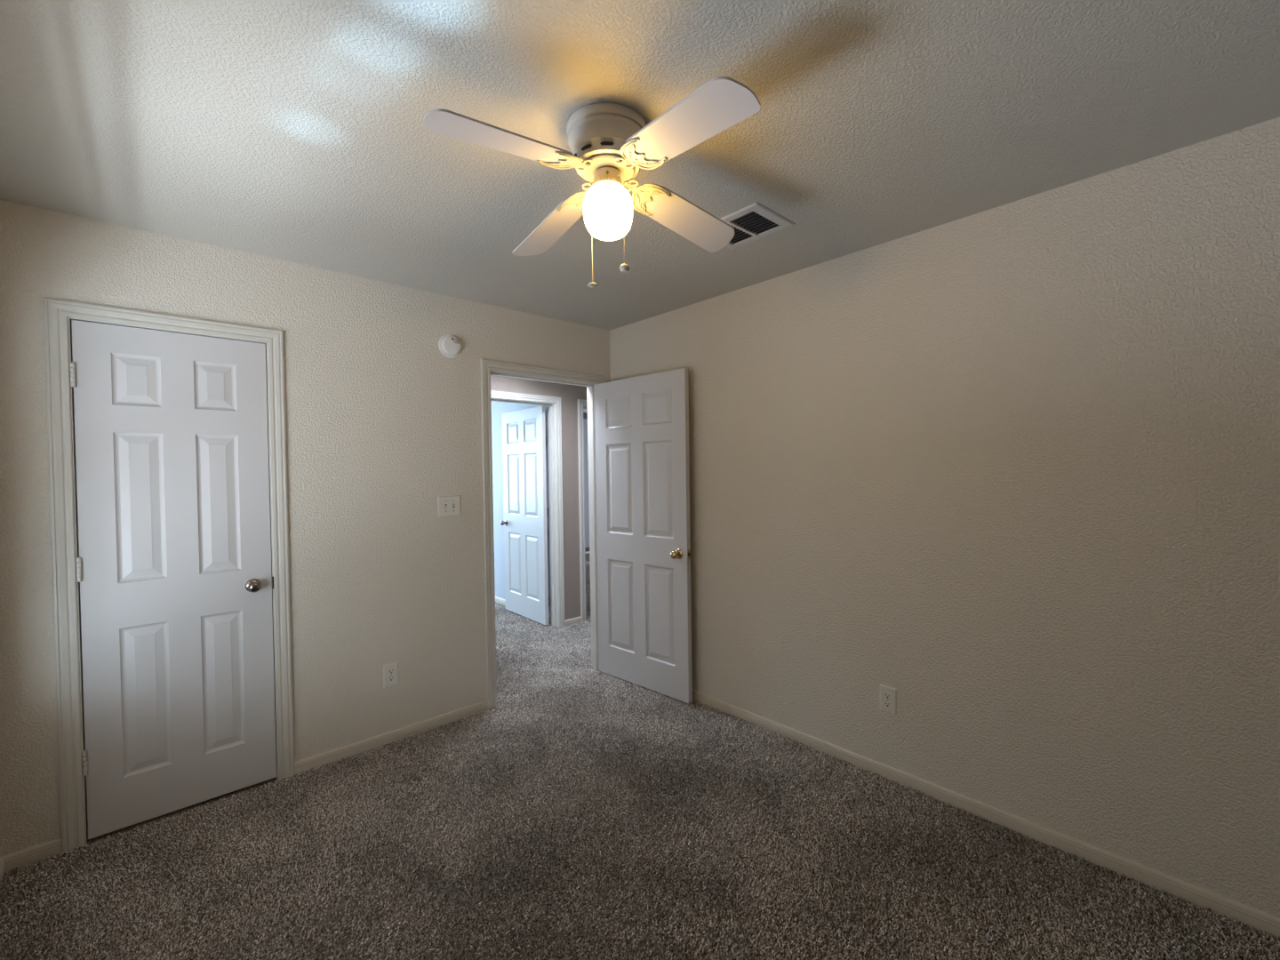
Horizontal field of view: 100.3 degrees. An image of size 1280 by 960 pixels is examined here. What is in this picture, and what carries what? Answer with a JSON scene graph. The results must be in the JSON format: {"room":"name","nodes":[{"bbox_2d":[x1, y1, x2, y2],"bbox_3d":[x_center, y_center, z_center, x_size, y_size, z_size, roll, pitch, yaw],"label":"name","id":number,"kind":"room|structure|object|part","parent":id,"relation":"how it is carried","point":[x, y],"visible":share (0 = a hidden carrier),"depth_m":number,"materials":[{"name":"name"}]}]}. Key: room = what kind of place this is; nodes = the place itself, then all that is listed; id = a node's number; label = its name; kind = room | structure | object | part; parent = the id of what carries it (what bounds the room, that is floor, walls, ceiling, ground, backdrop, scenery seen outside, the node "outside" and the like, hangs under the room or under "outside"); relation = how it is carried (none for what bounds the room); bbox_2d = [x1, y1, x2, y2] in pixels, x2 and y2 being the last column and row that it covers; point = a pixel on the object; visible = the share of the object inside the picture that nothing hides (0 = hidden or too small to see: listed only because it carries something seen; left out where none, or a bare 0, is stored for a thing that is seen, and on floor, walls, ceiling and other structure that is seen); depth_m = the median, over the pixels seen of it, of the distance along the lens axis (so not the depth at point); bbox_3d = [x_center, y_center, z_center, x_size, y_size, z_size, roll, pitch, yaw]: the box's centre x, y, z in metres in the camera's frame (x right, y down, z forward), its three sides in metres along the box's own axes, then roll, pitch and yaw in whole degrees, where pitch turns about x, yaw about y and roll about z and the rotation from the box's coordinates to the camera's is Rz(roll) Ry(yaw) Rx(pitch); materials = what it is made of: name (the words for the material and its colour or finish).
{"room":"empty bedroom","nodes":[
{"label":"empty bedroom","id":0,"kind":"room"},
{"bbox_2d":[0,199,610,856],"bbox_3d":[-1.366,0.176,2.905,3.054,2.452,0.115,-2,1,-43],"label":"wall","id":1,"kind":"structure","parent":0,"point":[380,424],"depth_m":2.66,"materials":[{"name":"paint"}]},
{"bbox_2d":[43,296,294,854],"bbox_3d":[-1.987,0.363,2.325,0.758,2.116,0.132,-2,1,-43],"label":"door frame","id":2,"kind":"structure","parent":1,"relation":"attached to","point":[58,314],"depth_m":2.07,"materials":[{"name":"wood"}]},
{"bbox_2d":[69,320,276,839],"bbox_3d":[-1.947,0.390,2.278,0.627,2.032,0.099,-2,1,-43],"label":"door","id":3,"kind":"structure","parent":1,"relation":"in","point":[173,564],"depth_m":2.26,"materials":[{"name":"wood"}]},
{"bbox_3d":[-1.755,0.484,2.430,0.060,0.060,0.064,-2,1,-43],"label":"knob","id":4,"kind":"part","parent":3,"relation":"part of","materials":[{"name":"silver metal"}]},
{"bbox_2d":[0,700,487,872],"bbox_3d":[-1.626,1.383,2.587,1.908,0.058,0.012,-2,1,-43],"label":"baseboard","id":5,"kind":"structure","parent":1,"relation":"attached to","point":[38,852],"depth_m":2.70,"materials":[{"name":"wood"}]},
{"bbox_2d":[383,661,398,687],"bbox_3d":[-1.331,1.042,2.858,0.075,0.121,0.009,-2,1,-43],"label":"electrical outlet","id":6,"kind":"object","parent":1,"relation":"attached to","point":[390,671],"visible":1,"depth_m":2.85,"materials":[{"name":"plastic"}]},
{"bbox_2d":[387,675,394,681],"bbox_3d":[-1.329,1.061,2.856,0.033,0.030,0.002,-2,1,-43],"label":"receptacle","id":7,"kind":"object","parent":6,"relation":"attached to","point":[390,678],"depth_m":2.85,"materials":[{"name":"white plastic"}]},
{"bbox_2d":[387,668,394,674],"bbox_3d":[-1.330,1.022,2.855,0.033,0.030,0.002,-2,1,-43],"label":"receptacle","id":8,"kind":"object","parent":6,"relation":"attached to","point":[390,671],"depth_m":2.85,"materials":[{"name":"white plastic"}]},
{"bbox_2d":[437,495,460,516],"bbox_3d":[-1.089,0.150,3.066,0.132,0.116,0.023,-2,1,-43],"label":"light switch","id":9,"kind":"object","parent":1,"relation":"attached to","point":[448,506],"visible":1,"depth_m":3.07,"materials":[{"name":"plastic"}]},
{"bbox_2d":[438,334,461,358],"bbox_3d":[-1.081,-0.768,3.059,0.134,0.134,0.038,-2,1,-43],"label":"smoke detector","id":10,"kind":"object","parent":1,"relation":"attached to","point":[449,345],"visible":1,"depth_m":3.04,"materials":[{"name":"plastic"}]},
{"bbox_2d":[480,358,605,709],"bbox_3d":[-0.632,0.322,3.580,0.945,2.116,0.149,-2,1,-43],"label":"door frame","id":11,"kind":"structure","parent":1,"relation":"attached to","point":[488,367],"depth_m":3.29,"materials":[{"name":"wood"}]},
{"bbox_3d":[-0.676,0.322,3.629,0.945,2.116,0.017,-2,1,-43],"label":"casing","id":12,"kind":"part","parent":11,"relation":"part of","materials":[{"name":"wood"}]},
{"bbox_2d":[594,368,692,703],"bbox_3d":[0.001,0.342,3.522,0.832,2.032,0.163,0,1,44],"label":"door","id":13,"kind":"structure","parent":1,"relation":"in","point":[643,451],"depth_m":3.47,"materials":[{"name":"wood"}]},
{"bbox_3d":[0.216,0.453,3.251,0.062,0.062,0.064,0,1,44],"label":"knob","id":14,"kind":"part","parent":13,"relation":"part of","materials":[{"name":"gold metal"}]},
{"bbox_2d":[491,400,551,615],"bbox_3d":[-2.667,0.120,7.151,0.120,2.452,5.670,-2,1,-43],"label":"wall","id":15,"kind":"structure","parent":0,"point":[498,408],"depth_m":5.82,"materials":[{"name":"paint"}]},
{"bbox_2d":[495,596,551,622],"bbox_3d":[-1.891,1.322,6.246,0.012,0.058,3.260,-2,1,-43],"label":"baseboard","id":16,"kind":"structure","parent":15,"relation":"attached to","point":[499,600],"depth_m":5.82,"materials":[{"name":"wood"}]},
{"bbox_2d":[490,375,587,619],"bbox_3d":[-0.669,0.129,5.054,4.320,2.452,0.120,-2,1,-43],"label":"wall","id":17,"kind":"structure","parent":0,"point":[569,395],"depth_m":4.98,"materials":[{"name":"paint"}]},
{"bbox_2d":[500,406,550,624],"bbox_3d":[-1.156,0.331,5.239,0.101,2.032,0.825,-2,1,-41],"label":"door","id":18,"kind":"structure","parent":17,"relation":"in","point":[524,431],"depth_m":5.20,"materials":[{"name":"wood"}]},
{"bbox_3d":[-1.400,0.440,5.491,0.064,0.060,0.060,-2,1,-40],"label":"knob","id":19,"kind":"part","parent":18,"relation":"part of","materials":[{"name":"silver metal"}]},
{"bbox_2d":[490,390,565,628],"bbox_3d":[-1.110,0.310,4.651,0.959,2.116,0.154,-2,1,-43],"label":"door frame","id":20,"kind":"structure","parent":17,"relation":"attached to","point":[554,404],"depth_m":4.90,"materials":[{"name":"wood"}]},
{"bbox_2d":[565,616,581,626],"bbox_3d":[-0.627,1.327,5.009,0.190,0.058,0.012,-2,1,-43],"label":"baseboard","id":21,"kind":"structure","parent":17,"relation":"attached to","point":[575,620],"depth_m":5.00,"materials":[{"name":"wood"}]},
{"bbox_2d":[577,399,587,622],"bbox_3d":[-0.268,0.285,5.424,0.947,2.116,0.154,-2,1,-43],"label":"door frame","id":22,"kind":"structure","parent":17,"relation":"attached to","point":[582,404],"depth_m":5.07,"materials":[{"name":"wood"}]},
{"bbox_2d":[583,418,589,547],"bbox_3d":[-0.260,-0.204,8.123,4.755,3.000,4.090,-2,1,-43],"label":"wall","id":23,"kind":"structure","parent":0,"point":[585,420],"depth_m":10.07,"materials":[{"name":"paint"}]},
{"bbox_2d":[583,413,587,418],"bbox_3d":[-0.989,-1.313,10.033,2.600,0.330,0.080,-2,1,-43],"label":"trim","id":24,"kind":"structure","parent":23,"relation":"attached to","point":[585,415],"depth_m":9.95,"materials":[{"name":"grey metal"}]},
{"bbox_2d":[0,0,1279,330],"bbox_3d":[0.104,-1.083,1.351,3.174,0.080,4.385,-2,1,-43],"label":"ceiling","id":25,"kind":"structure","parent":0,"point":[292,131],"depth_m":1.52,"materials":[{"name":"paint"}]},
{"bbox_2d":[423,76,759,287],"bbox_3d":[-0.090,-0.821,1.593,0.806,0.447,0.839,-1,1,4],"label":"ceiling fan","id":26,"kind":"object","parent":25,"relation":"hanging from","point":[610,144],"visible":1,"depth_m":1.50,"materials":[{"name":"white metal"}]},
{"bbox_3d":[-0.352,-0.865,1.362,0.391,0.070,0.128,-2,1,-43],"label":"blade","id":27,"kind":"part","parent":26,"relation":"part of","materials":[{"name":"white wood"}]},
{"bbox_3d":[-0.308,-0.872,1.867,0.127,0.078,0.392,-2,1,-40],"label":"blade","id":28,"kind":"part","parent":26,"relation":"part of","materials":[{"name":"white wood"}]},
{"bbox_3d":[-0.139,-0.749,1.646,0.002,0.273,0.032,-2,1,-43],"label":"pull chain","id":29,"kind":"part","parent":26,"relation":"part of","materials":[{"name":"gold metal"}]},
{"bbox_3d":[-0.147,-0.607,1.660,0.032,0.015,0.032,-2,1,-43],"label":"pull knob","id":30,"kind":"part","parent":26,"relation":"part of","materials":[{"name":"gold metal"}]},
{"bbox_3d":[-0.095,-0.797,1.595,0.149,0.140,0.149,-2,1,-43],"label":"lamp shade","id":31,"kind":"part","parent":26,"relation":"part of","materials":[{"name":"white glass"}]},
{"bbox_3d":[-0.055,-0.752,1.544,0.003,0.267,0.032,-2,1,-36],"label":"pull chain","id":32,"kind":"part","parent":26,"relation":"part of","materials":[{"name":"gold metal"}]},
{"bbox_3d":[-0.044,-0.609,1.535,0.029,0.024,0.029,-2,1,-43],"label":"pull knob","id":33,"kind":"part","parent":26,"relation":"part of","materials":[{"name":"beige ceramic"}]},
{"bbox_3d":[0.170,-0.878,1.814,0.392,0.082,0.133,-2,1,-43],"label":"blade","id":34,"kind":"part","parent":26,"relation":"part of","materials":[{"name":"white wood"}]},
{"bbox_3d":[0.113,-0.875,1.319,0.128,0.061,0.392,-2,1,-39],"label":"blade","id":35,"kind":"part","parent":26,"relation":"part of","materials":[{"name":"white wood"}]},
{"bbox_2d":[720,201,794,249],"bbox_3d":[0.432,-1.058,2.251,0.270,0.010,0.332,-2,1,-43],"label":"ceiling vent","id":36,"kind":"object","parent":25,"relation":"in","point":[754,221],"visible":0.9,"depth_m":2.20,"materials":[{"name":"metal"}]},
{"bbox_2d":[0,547,1279,959],"bbox_3d":[-0.317,1.370,5.648,8.254,0.060,11.270,-2,1,-43],"label":"floor","id":37,"kind":"structure","parent":0,"point":[228,795],"depth_m":1.90,"materials":[{"name":"grey carpet"}]},
{"bbox_2d":[495,560,590,642],"bbox_3d":[-1.345,1.331,6.581,3.320,0.015,3.334,-2,1,-43],"label":"carpet","id":38,"kind":"object","parent":37,"relation":"on","point":[497,612],"visible":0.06,"depth_m":5.06,"materials":[{"name":"grey carpet"}]},
{"bbox_2d":[0,620,1279,959],"bbox_3d":[-0.199,1.392,2.198,3.480,0.015,4.706,-2,1,-43],"label":"carpet","id":39,"kind":"object","parent":37,"relation":"on","point":[568,631],"visible":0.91,"depth_m":1.96,"materials":[{"name":"grey carpet"}]},
{"bbox_2d":[609,116,1279,918],"bbox_3d":[1.244,0.149,2.406,0.120,2.452,4.150,-2,1,-43],"label":"wall","id":40,"kind":"structure","parent":0,"point":[1012,470],"depth_m":2.04,"materials":[{"name":"paint"}]},
{"bbox_2d":[880,684,896,715],"bbox_3d":[1.139,1.010,2.455,0.009,0.121,0.075,-2,1,-43],"label":"electrical outlet","id":41,"kind":"object","parent":40,"relation":"attached to","point":[888,695],"visible":1,"depth_m":2.45,"materials":[{"name":"plastic"}]},
{"bbox_2d":[883,700,891,707],"bbox_3d":[1.137,1.029,2.453,0.002,0.030,0.033,-2,1,-43],"label":"receptacle","id":42,"kind":"object","parent":41,"relation":"attached to","point":[886,703],"depth_m":2.45,"materials":[{"name":"white plastic"}]},
{"bbox_2d":[883,692,891,699],"bbox_3d":[1.136,0.990,2.452,0.002,0.030,0.033,-2,1,-43],"label":"receptacle","id":43,"kind":"object","parent":41,"relation":"attached to","point":[886,695],"depth_m":2.45,"materials":[{"name":"white plastic"}]},
{"bbox_2d":[692,689,1279,939],"bbox_3d":[1.212,1.347,2.382,0.012,0.058,4.149,-2,1,-43],"label":"baseboard","id":44,"kind":"structure","parent":40,"relation":"attached to","point":[1259,920],"depth_m":2.04,"materials":[{"name":"wood"}]},
{"bbox_3d":[-0.998,0.216,0.349,0.140,2.452,4.150,-2,1,-43],"label":"wall","id":45,"kind":"structure","parent":0,"visible":0},
{"bbox_2d":[0,857,4,883],"bbox_3d":[-0.925,1.411,0.421,0.012,0.058,4.149,-2,1,-43],"label":"baseboard","id":46,"kind":"structure","parent":45,"relation":"attached to","point":[2,866],"depth_m":1.92,"materials":[{"name":"wood"}]}
]}

